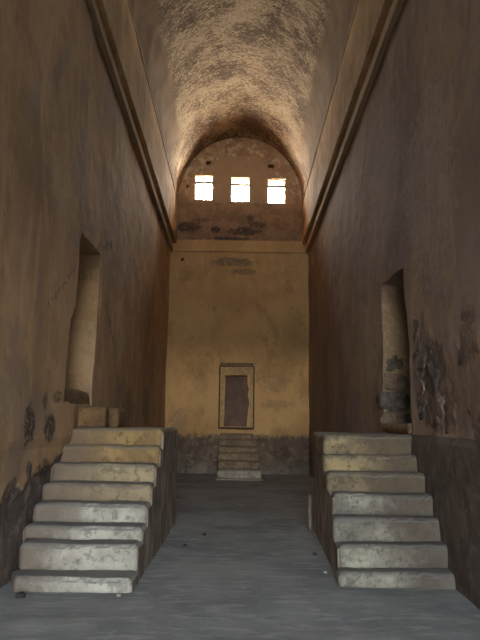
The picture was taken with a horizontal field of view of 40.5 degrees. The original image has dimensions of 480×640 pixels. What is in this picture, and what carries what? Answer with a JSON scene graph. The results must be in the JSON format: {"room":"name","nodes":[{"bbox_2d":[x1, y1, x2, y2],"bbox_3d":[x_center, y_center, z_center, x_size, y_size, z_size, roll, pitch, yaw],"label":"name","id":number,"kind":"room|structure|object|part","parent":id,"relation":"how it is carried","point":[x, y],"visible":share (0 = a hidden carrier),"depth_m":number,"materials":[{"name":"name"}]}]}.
{"room":"ancient vaulted hall","nodes":[
{"label":"ancient vaulted hall","id":0,"kind":"room"},
{"bbox_2d":[0,0,169,587],"bbox_3d":[-2.731,-0.985,8.509,1.356,7.651,22.750,1,-9,0],"label":"wall","id":1,"kind":"structure","parent":0,"point":[85,250],"depth_m":7.60,"materials":[{"name":"brown paint"}]},
{"bbox_2d":[87,0,175,250],"bbox_3d":[-2.117,-4.314,8.870,0.503,1.176,22.450,1,-9,0],"label":"trim","id":2,"kind":"structure","parent":1,"relation":"attached to","point":[98,26],"depth_m":11.24,"materials":[{"name":"paint"}]},
{"bbox_2d":[96,0,177,242],"bbox_3d":[-2.108,-4.960,8.969,0.514,1.968,22.450,1,-9,0],"label":"wall","id":3,"kind":"structure","parent":0,"point":[139,98],"depth_m":12.24,"materials":[{"name":"paint"}]},
{"bbox_2d":[128,0,177,201],"bbox_3d":[-2.090,-5.610,9.069,0.522,0.716,22.450,1,-9,0],"label":"trim","id":4,"kind":"structure","parent":3,"relation":"attached to","point":[140,50],"depth_m":13.43,"materials":[{"name":"paint"}]},
{"bbox_2d":[165,138,308,474],"bbox_3d":[-0.038,-0.952,19.890,5.000,11.200,0.765,1,-9,0],"label":"wall","id":5,"kind":"structure","parent":0,"point":[225,307],"depth_m":19.40,"materials":[{"name":"beige paint"}]},
{"bbox_2d":[195,176,212,199],"bbox_3d":[-1.117,-4.074,20.108,0.600,0.810,0.070,1,-9,0],"label":"window","id":6,"kind":"structure","parent":5,"relation":"in","point":[195,176],"depth_m":20.10,"materials":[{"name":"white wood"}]},
{"bbox_2d":[218,363,254,429],"bbox_3d":[-0.102,2.263,19.217,1.045,1.967,0.431,1,-9,0],"label":"door","id":7,"kind":"structure","parent":5,"relation":"in","point":[236,387],"depth_m":19.25,"materials":[{"name":"paint"}]},
{"bbox_3d":[-0.108,3.185,19.082,0.970,0.103,0.418,1,-9,0],"label":"sill","id":8,"kind":"part","parent":7,"relation":"part of","materials":[{"name":"stone"}]},
{"bbox_3d":[-0.092,2.408,19.373,0.860,1.600,0.050,1,-9,0],"label":"panel","id":9,"kind":"part","parent":7,"relation":"part of","materials":[{"name":"brown wood"}]},
{"bbox_2d":[170,240,308,252],"bbox_3d":[-0.020,-2.219,19.738,4.240,0.352,0.158,1,-9,0],"label":"trim","id":10,"kind":"structure","parent":5,"relation":"attached to","point":[180,245],"depth_m":19.66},
{"bbox_2d":[178,202,301,204],"bbox_3d":[-0.003,-3.551,19.957,4.240,0.050,0.126,1,-9,0],"label":"trim","id":11,"kind":"structure","parent":5,"relation":"attached to","point":[178,202],"depth_m":19.90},
{"bbox_2d":[231,178,249,200],"bbox_3d":[0.013,-4.014,20.104,0.620,0.800,0.070,1,-9,0],"label":"window","id":12,"kind":"structure","parent":5,"relation":"in","point":[247,185],"depth_m":20.09,"materials":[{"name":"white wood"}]},
{"bbox_2d":[267,180,284,199],"bbox_3d":[1.127,-3.965,20.101,0.590,0.810,0.070,1,-9,0],"label":"window","id":13,"kind":"structure","parent":5,"relation":"in","point":[269,186],"depth_m":20.09,"materials":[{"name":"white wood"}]},
{"bbox_2d":[0,473,479,639],"bbox_3d":[-0.058,2.871,7.563,5.200,0.312,23.680,1,-9,0],"label":"floor","id":14,"kind":"structure","parent":0,"point":[255,573],"depth_m":5.78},
{"bbox_2d":[15,592,25,597],"bbox_3d":[-1.904,2.389,5.646,0.086,0.051,0.071,1,-9,0],"label":"pebble","id":15,"kind":"object","parent":14,"relation":"on","point":[19,594],"visible":1,"depth_m":5.62,"materials":[{"name":"grey stone"}]},
{"bbox_2d":[11,406,177,592],"bbox_3d":[-1.577,1.920,7.918,1.252,1.747,3.984,1,-9,0],"label":"stone staircase","id":16,"kind":"structure","parent":14,"relation":"on","point":[107,508],"depth_m":6.95,"materials":[{"name":"beige stone"}]},
{"bbox_2d":[216,433,262,480],"bbox_3d":[-0.013,3.729,17.830,1.236,1.195,1.989,1,-9,0],"label":"staircase","id":17,"kind":"structure","parent":14,"relation":"on","point":[238,457],"depth_m":17.54,"materials":[{"name":"beige stone"}]},
{"bbox_2d":[307,494,311,529],"bbox_3d":[1.001,2.771,9.364,0.073,0.519,0.142,1,-9,0],"label":"stone post","id":18,"kind":"object","parent":14,"relation":"on","point":[309,498],"visible":0.98,"depth_m":9.31,"materials":[{"name":"grey stone"}]},
{"bbox_2d":[312,432,454,588],"bbox_3d":[1.520,2.091,7.769,1.184,1.442,3.163,1,-9,0],"label":"stone staircase","id":19,"kind":"structure","parent":14,"relation":"on","point":[376,526],"depth_m":6.87,"materials":[{"name":"beige stone"}]},
{"bbox_2d":[129,0,356,198],"bbox_3d":[0.070,-6.907,9.277,4.800,3.336,22.450,1,-9,0],"label":"ceiling","id":20,"kind":"structure","parent":0,"point":[265,71],"depth_m":15.48,"materials":[{"name":"paint"}]},
{"bbox_2d":[302,0,392,244],"bbox_3d":[2.196,-4.903,8.980,0.515,1.967,22.450,1,-9,0],"label":"wall","id":21,"kind":"structure","parent":0,"point":[367,11],"depth_m":12.08,"materials":[{"name":"paint"}]},
{"bbox_2d":[301,0,358,203],"bbox_3d":[2.193,-5.552,9.079,0.523,0.718,22.450,1,-9,0],"label":"trim","id":22,"kind":"structure","parent":21,"relation":"attached to","point":[357,0],"depth_m":13.38,"materials":[{"name":"paint"}]},
{"bbox_2d":[308,0,479,609],"bbox_3d":[2.698,-0.911,8.523,1.386,7.651,22.750,1,-9,0],"label":"wall","id":23,"kind":"structure","parent":0,"point":[394,271],"depth_m":7.65,"materials":[{"name":"brown paint"}]},
{"bbox_2d":[303,0,404,252],"bbox_3d":[2.186,-4.160,8.866,0.504,0.976,22.450,1,-9,0],"label":"trim","id":24,"kind":"structure","parent":23,"relation":"attached to","point":[397,5],"depth_m":11.10,"materials":[{"name":"paint"}]}
]}

